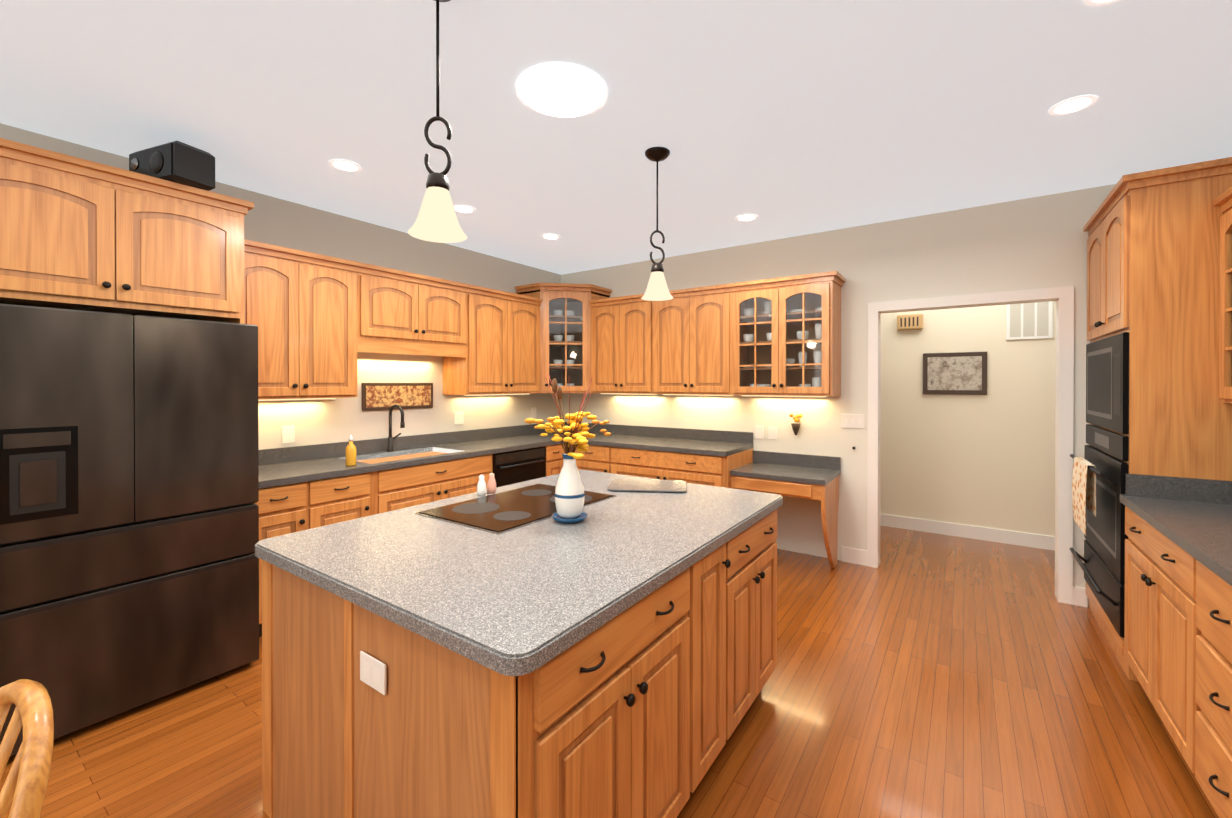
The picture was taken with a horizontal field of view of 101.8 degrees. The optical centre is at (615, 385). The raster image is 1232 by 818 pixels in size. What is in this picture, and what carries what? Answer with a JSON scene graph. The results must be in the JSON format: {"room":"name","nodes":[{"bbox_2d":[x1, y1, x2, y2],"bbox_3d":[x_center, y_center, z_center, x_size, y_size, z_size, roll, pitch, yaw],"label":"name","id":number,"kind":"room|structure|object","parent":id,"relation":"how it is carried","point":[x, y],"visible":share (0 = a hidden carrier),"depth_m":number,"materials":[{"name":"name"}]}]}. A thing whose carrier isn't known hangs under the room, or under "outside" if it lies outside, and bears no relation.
{"room":"kitchen","nodes":[
{"label":"kitchen","id":0,"kind":"room"},
{"bbox_2d":[0,123,560,449],"bbox_3d":[-2.807,0.080,2.873,0.120,2.740,7.640,0,0,35],"label":"wall","id":1,"kind":"structure","parent":0,"point":[271,220],"depth_m":4.00,"materials":[{"name":"grey paint"}]},
{"bbox_2d":[0,138,253,323],"bbox_3d":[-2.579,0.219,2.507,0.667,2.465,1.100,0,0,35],"label":"upper cabinet","id":2,"kind":"object","parent":1,"relation":"attached to","point":[76,233],"visible":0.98,"depth_m":2.33,"materials":[{"name":"brown wood"}]},
{"bbox_2d":[129,141,214,190],"bbox_3d":[-2.309,-1.116,2.600,0.380,0.200,0.190,0,0,21],"label":"speaker","id":3,"kind":"object","parent":2,"relation":"on","point":[179,162],"visible":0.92,"depth_m":2.52},
{"bbox_2d":[282,425,294,442],"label":"outlet","id":4,"kind":"object","parent":1,"relation":"attached to","point":[288,432],"depth_m":3.50,"materials":[{"name":"white plastic"}]},
{"bbox_2d":[244,243,363,400],"bbox_3d":[-2.194,-0.382,3.339,0.347,0.929,0.780,0,0,35],"label":"upper cabinet","id":5,"kind":"object","parent":1,"relation":"attached to","point":[320,321],"depth_m":3.26,"materials":[{"name":"brown wood"}]},
{"bbox_2d":[362,383,432,410],"bbox_3d":[-1.808,0.084,4.181,0.022,0.220,0.630,0,0,35],"label":"framed picture","id":6,"kind":"object","parent":1,"relation":"attached to","point":[381,396],"visible":0.86,"depth_m":4.15,"materials":[{"name":"brown"}]},
{"bbox_2d":[259,423,545,465],"bbox_3d":[-1.600,0.476,4.483,0.022,0.104,3.330,0,0,35],"label":"backsplash","id":7,"kind":"structure","parent":1,"relation":"attached to","point":[328,450],"depth_m":4.05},
{"bbox_2d":[360,263,471,350],"bbox_3d":[-1.700,-0.598,4.048,0.347,0.504,0.950,0,0,35],"label":"upper cabinet","id":8,"kind":"object","parent":1,"relation":"attached to","point":[401,310],"depth_m":3.91,"materials":[{"name":"brown wood"}]},
{"bbox_2d":[454,412,463,424],"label":"outlet","id":9,"kind":"object","parent":1,"relation":"attached to","point":[458,416],"depth_m":4.68,"materials":[{"name":"white plastic"}]},
{"bbox_2d":[440,287,543,394],"bbox_3d":[-1.165,-0.389,4.819,0.347,0.929,0.925,0,0,35],"label":"upper cabinet","id":10,"kind":"object","parent":1,"relation":"attached to","point":[505,356],"depth_m":4.65,"materials":[{"name":"brown wood"}]},
{"bbox_2d":[531,407,535,417],"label":"outlet","id":11,"kind":"object","parent":1,"relation":"attached to","point":[533,410],"depth_m":5.49,"materials":[{"name":"white plastic"}]},
{"bbox_2d":[540,291,591,386],"bbox_3d":[-0.515,-0.451,5.147,0.334,0.909,0.334,0,0,35],"label":"upper cabinet","id":12,"kind":"object","parent":1,"relation":"attached to","point":[565,314],"depth_m":5.27,"materials":[{"name":"brown wood"}]},
{"bbox_2d":[0,525,1218,817],"bbox_3d":[0.193,1.480,1.615,6.490,0.050,8.990,0,0,35],"label":"floor","id":13,"kind":"structure","parent":0,"point":[922,675],"depth_m":2.15,"materials":[{"name":"brown wood"}]},
{"bbox_2d":[0,679,53,817],"bbox_3d":[-1.084,0.978,0.588,0.454,0.969,0.565,0,0,35],"label":"chair","id":14,"kind":"object","parent":13,"relation":"on","point":[25,783],"visible":1,"depth_m":0.77,"materials":[{"name":"brown wood"}]},
{"bbox_2d":[0,304,258,756],"bbox_3d":[-2.464,0.569,2.441,0.878,1.765,0.940,0,0,35],"label":"fridge","id":15,"kind":"object","parent":13,"relation":"on","point":[129,508],"visible":0.94,"depth_m":2.17,"materials":[{"name":"black metal"}]},
{"bbox_2d":[254,478,325,636],"bbox_3d":[-2.188,1.010,3.104,0.632,0.876,0.390,0,0,35],"label":"base cabinet","id":16,"kind":"object","parent":13,"relation":"on","point":[305,487],"depth_m":2.94,"materials":[{"name":"brown wood"}]},
{"bbox_2d":[326,470,377,524],"bbox_3d":[-2.018,1.009,3.348,0.632,0.876,0.485,0,0,35],"label":"base cabinet","id":17,"kind":"object","parent":13,"relation":"on","point":[348,496],"depth_m":3.24,"materials":[{"name":"brown wood"}]},
{"bbox_2d":[378,454,493,513],"bbox_3d":[-1.587,1.006,3.969,0.632,0.876,1.026,0,0,35],"label":"base cabinet","id":18,"kind":"object","parent":13,"relation":"on","point":[399,487],"depth_m":3.72,"materials":[{"name":"brown wood"}]},
{"bbox_2d":[259,434,564,485],"bbox_3d":[-1.522,0.549,4.052,0.642,0.038,2.710,0,0,35],"label":"countertop","id":19,"kind":"structure","parent":18,"relation":"on","point":[313,467],"depth_m":3.53,"materials":[{"name":"grey stone"}]},
{"bbox_2d":[346,435,355,465],"bbox_3d":[-1.772,0.430,3.348,0.064,0.205,0.062,0,0,35],"label":"soap bottle","id":20,"kind":"object","parent":19,"relation":"on","point":[350,454],"visible":1,"depth_m":3.33,"materials":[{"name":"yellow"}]},
{"bbox_2d":[387,405,404,451],"bbox_3d":[-1.737,0.339,4.019,0.211,0.381,0.114,0,0,35],"label":"faucet","id":21,"kind":"object","parent":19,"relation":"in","point":[391,438],"visible":1,"depth_m":4.02,"materials":[{"name":"black metal"}]},
{"bbox_2d":[356,446,457,461],"bbox_3d":[-1.635,0.611,3.886,0.466,0.159,0.816,0,0,35],"label":"sink","id":22,"kind":"object","parent":19,"relation":"in","point":[419,451],"depth_m":4.06,"materials":[{"name":"silver metal"}]},
{"bbox_2d":[262,502,782,817],"bbox_3d":[-0.199,1.014,2.060,1.275,0.880,1.732,0,0,35],"label":"kitchen island","id":23,"kind":"object","parent":13,"relation":"on","point":[363,717],"depth_m":1.38,"materials":[{"name":"oak"},{"name":"granite"},{"name":"dark bronze"}]},
{"bbox_2d":[255,470,782,685],"bbox_3d":[-0.215,0.556,2.080,1.295,0.034,1.786,0,0,35],"label":"island countertop","id":24,"kind":"structure","parent":23,"relation":"on","point":[493,581],"depth_m":1.56,"materials":[{"name":"grey stone"}]},
{"bbox_2d":[477,473,496,495],"bbox_3d":[-0.635,0.481,2.460,0.048,0.098,0.108,0,0,39],"label":"shakers","id":25,"kind":"object","parent":24,"relation":"on","point":[482,489],"visible":1,"depth_m":2.44,"materials":[{"name":"white ceramic"}]},
{"bbox_2d":[524,374,610,522],"bbox_3d":[-0.187,0.241,2.000,0.304,0.582,0.311,0,0,35],"label":"vase","id":26,"kind":"object","parent":24,"relation":"on","point":[569,494],"visible":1,"depth_m":1.96,"materials":[{"name":"white ceramic"}]},
{"bbox_2d":[607,479,686,491],"bbox_3d":[0.167,0.524,2.633,0.400,0.010,0.280,0,0,7],"label":"board","id":27,"kind":"object","parent":24,"relation":"on","point":[647,485],"visible":1,"depth_m":2.61,"materials":[{"name":"grey"}]},
{"bbox_2d":[494,442,553,486],"bbox_3d":[-1.109,1.003,4.656,0.632,0.876,0.800,0,0,35],"label":"dishwasher","id":28,"kind":"object","parent":13,"relation":"on","point":[526,463],"depth_m":4.49,"materials":[{"name":"black metal"}]},
{"bbox_2d":[554,442,565,474],"bbox_3d":[-0.826,1.001,5.064,0.632,0.876,0.326,0,0,35],"label":"base cabinet","id":29,"kind":"object","parent":13,"relation":"on","point":[558,449],"depth_m":4.90,"materials":[{"name":"brown wood"}]},
{"bbox_2d":[568,442,617,473],"bbox_3d":[-0.071,1.001,5.095,0.620,0.876,0.627,0,0,35],"label":"base cabinet","id":30,"kind":"object","parent":13,"relation":"on","point":[598,458],"depth_m":4.77,"materials":[{"name":"brown wood"}]},
{"bbox_2d":[618,446,753,490],"bbox_3d":[0.570,1.003,4.649,1.221,0.876,0.627,0,0,35],"label":"base cabinet","id":31,"kind":"object","parent":13,"relation":"on","point":[703,469],"depth_m":4.28,"materials":[{"name":"brown wood"}]},
{"bbox_2d":[538,430,752,457],"bbox_3d":[0.119,0.545,4.952,2.309,0.038,0.642,0,0,35],"label":"countertop","id":32,"kind":"structure","parent":31,"relation":"on","point":[631,441],"depth_m":4.59,"materials":[{"name":"grey stone"}]},
{"bbox_2d":[730,462,840,485],"bbox_3d":[1.394,0.711,4.118,0.738,0.035,0.557,0,0,35],"label":"countertop","id":33,"kind":"structure","parent":31,"relation":"on","point":[811,474],"depth_m":4.02,"materials":[{"name":"grey stone"}]},
{"bbox_2d":[1118,505,1177,746],"bbox_3d":[2.513,1.015,1.924,0.630,0.876,0.930,0,0,35],"label":"base cabinet","id":34,"kind":"object","parent":13,"relation":"on","point":[1156,566],"depth_m":2.12,"materials":[{"name":"brown wood"}]},
{"bbox_2d":[1118,493,1231,588],"bbox_3d":[1.796,0.563,0.904,0.645,0.038,3.420,0,0,35],"label":"countertop","id":35,"kind":"structure","parent":34,"relation":"on","point":[1202,529],"depth_m":1.95,"materials":[{"name":"grey stone"}]},
{"bbox_2d":[1078,161,1231,658],"bbox_3d":[3.049,0.222,2.699,0.639,2.455,0.960,0,0,35],"label":"tall cabinet","id":36,"kind":"object","parent":13,"relation":"on","point":[1159,349],"depth_m":2.42,"materials":[{"name":"brown wood"}]},
{"bbox_2d":[1178,549,1231,817],"bbox_3d":[2.005,1.019,1.193,0.630,0.876,0.990,0,0,35],"label":"base cabinet","id":37,"kind":"object","parent":13,"relation":"on","point":[1204,601],"depth_m":1.64,"materials":[{"name":"brown wood"}]},
{"bbox_2d":[0,0,1231,274],"bbox_3d":[0.193,-1.335,1.602,6.490,0.100,8.990,0,0,35],"label":"ceiling","id":38,"kind":"structure","parent":0,"point":[784,118],"depth_m":2.28,"materials":[{"name":"grey paint"}]},
{"bbox_2d":[407,0,466,242],"bbox_3d":[-0.566,-0.882,1.590,0.180,0.804,0.180,0,0,35],"label":"pendant light","id":39,"kind":"object","parent":38,"relation":"hanging from","point":[436,220],"visible":1,"depth_m":1.58,"materials":[{"name":"brown metal"}]},
{"bbox_2d":[515,62,607,117],"bbox_3d":[-0.233,-1.277,2.165,0.405,0.019,0.407,0,0,35],"label":"recessed light","id":40,"kind":"object","parent":38,"relation":"in","point":[561,89],"depth_m":2.15,"materials":[{"name":"white"}]},
{"bbox_2d":[641,147,672,300],"bbox_3d":[0.228,-0.887,2.767,0.180,0.804,0.180,0,0,35],"label":"pendant light","id":41,"kind":"object","parent":38,"relation":"hanging from","point":[657,289],"visible":1,"depth_m":2.74,"materials":[{"name":"brown metal"}]},
{"bbox_2d":[1048,95,1097,115],"bbox_3d":[2.066,-1.277,2.265,0.166,0.019,0.171,0,0,35],"label":"recessed light","id":42,"kind":"object","parent":38,"relation":"in","point":[1075,104],"depth_m":2.29,"materials":[{"name":"white"}]},
{"bbox_2d":[561,184,1115,606],"bbox_3d":[1.560,0.073,4.415,5.290,2.740,0.120,0,0,35],"label":"wall","id":43,"kind":"structure","parent":0,"point":[1039,242],"depth_m":4.07,"materials":[{"name":"white paint"}]},
{"bbox_2d":[588,295,659,394],"bbox_3d":[0.167,-0.390,5.094,0.826,0.929,0.347,0,0,35],"label":"upper cabinet","id":44,"kind":"object","parent":43,"relation":"attached to","point":[624,334],"depth_m":4.94,"materials":[{"name":"brown wood"}]},
{"bbox_2d":[563,422,840,469],"bbox_3d":[0.599,0.555,4.996,3.047,0.268,0.022,0,0,35],"label":"backsplash","id":45,"kind":"structure","parent":43,"relation":"attached to","point":[823,462],"depth_m":4.69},
{"bbox_2d":[660,283,747,394],"bbox_3d":[0.743,-0.388,4.693,0.881,0.929,0.347,0,0,35],"label":"upper cabinet","id":46,"kind":"object","parent":43,"relation":"attached to","point":[704,331],"depth_m":4.47,"materials":[{"name":"brown wood"}]},
{"bbox_2d":[755,426,776,439],"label":"outlet","id":47,"kind":"object","parent":43,"relation":"attached to","point":[759,430],"depth_m":4.50,"materials":[{"name":"white plastic"}]},
{"bbox_2d":[789,414,802,434],"bbox_3d":[1.542,0.332,4.296,0.113,0.183,0.076,0,0,35],"label":"pocket","id":48,"kind":"object","parent":43,"relation":"attached to","point":[795,427],"visible":0.98,"depth_m":4.28,"materials":[{"name":"brown"}]},
{"bbox_2d":[841,414,863,428],"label":"light switch","id":49,"kind":"object","parent":43,"relation":"attached to","point":[847,421],"depth_m":4.08,"materials":[{"name":"white plastic"}]},
{"bbox_2d":[842,514,1086,606],"bbox_3d":[3.253,1.385,3.984,4.170,0.120,1.365,0,0,35],"label":"baseboard","id":50,"kind":"structure","parent":43,"relation":"attached to","point":[854,556],"depth_m":4.62,"materials":[{"name":"white wood"}]},
{"bbox_2d":[867,286,1073,604],"bbox_3d":[2.562,0.392,3.720,1.226,2.108,0.156,0,0,35],"label":"door frame","id":51,"kind":"structure","parent":43,"relation":"attached to","point":[1063,297],"depth_m":3.43,"materials":[{"name":"white wood"}]},
{"bbox_2d":[880,301,1055,535],"bbox_3d":[3.677,0.072,4.588,4.410,2.740,0.120,0,0,35],"label":"wall","id":52,"kind":"structure","parent":0,"point":[987,460],"depth_m":4.72,"materials":[{"name":"beige paint"}]},
{"bbox_2d":[897,314,922,330],"bbox_3d":[2.928,-0.635,4.987,0.220,0.150,0.068,0,0,35],"label":"door chime","id":53,"kind":"object","parent":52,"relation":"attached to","point":[910,322],"visible":1,"depth_m":4.96,"materials":[{"name":"brown"}]},
{"bbox_2d":[923,352,986,394],"bbox_3d":[3.240,-0.119,4.798,0.510,0.400,0.027,0,0,35],"label":"framed picture","id":54,"kind":"object","parent":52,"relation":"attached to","point":[957,373],"visible":0.93,"depth_m":4.78,"materials":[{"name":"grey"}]},
{"bbox_2d":[1006,301,1052,339],"bbox_3d":[3.699,-0.618,4.485,0.320,0.400,0.012,0,0,35],"label":"air vent","id":55,"kind":"object","parent":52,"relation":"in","point":[1024,321],"visible":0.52,"depth_m":4.48,"materials":[{"name":"white metal"}]},
{"bbox_2d":[1072,457,1095,534],"bbox_3d":[2.729,0.633,2.924,0.047,0.390,0.400,0,0,35],"label":"hanging towel","id":56,"kind":"object","parent":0,"point":[1083,485],"visible":0.98,"depth_m":2.89,"materials":[{"name":"beige fabric"}]},
{"bbox_2d":[1126,473,1231,504],"bbox_3d":[2.774,0.486,2.293,0.625,0.104,0.022,0,0,35],"label":"backsplash","id":57,"kind":"structure","parent":0,"relation":"attached to","point":[1137,484],"depth_m":2.36,"materials":[{"name":"grey stone"}]}
]}

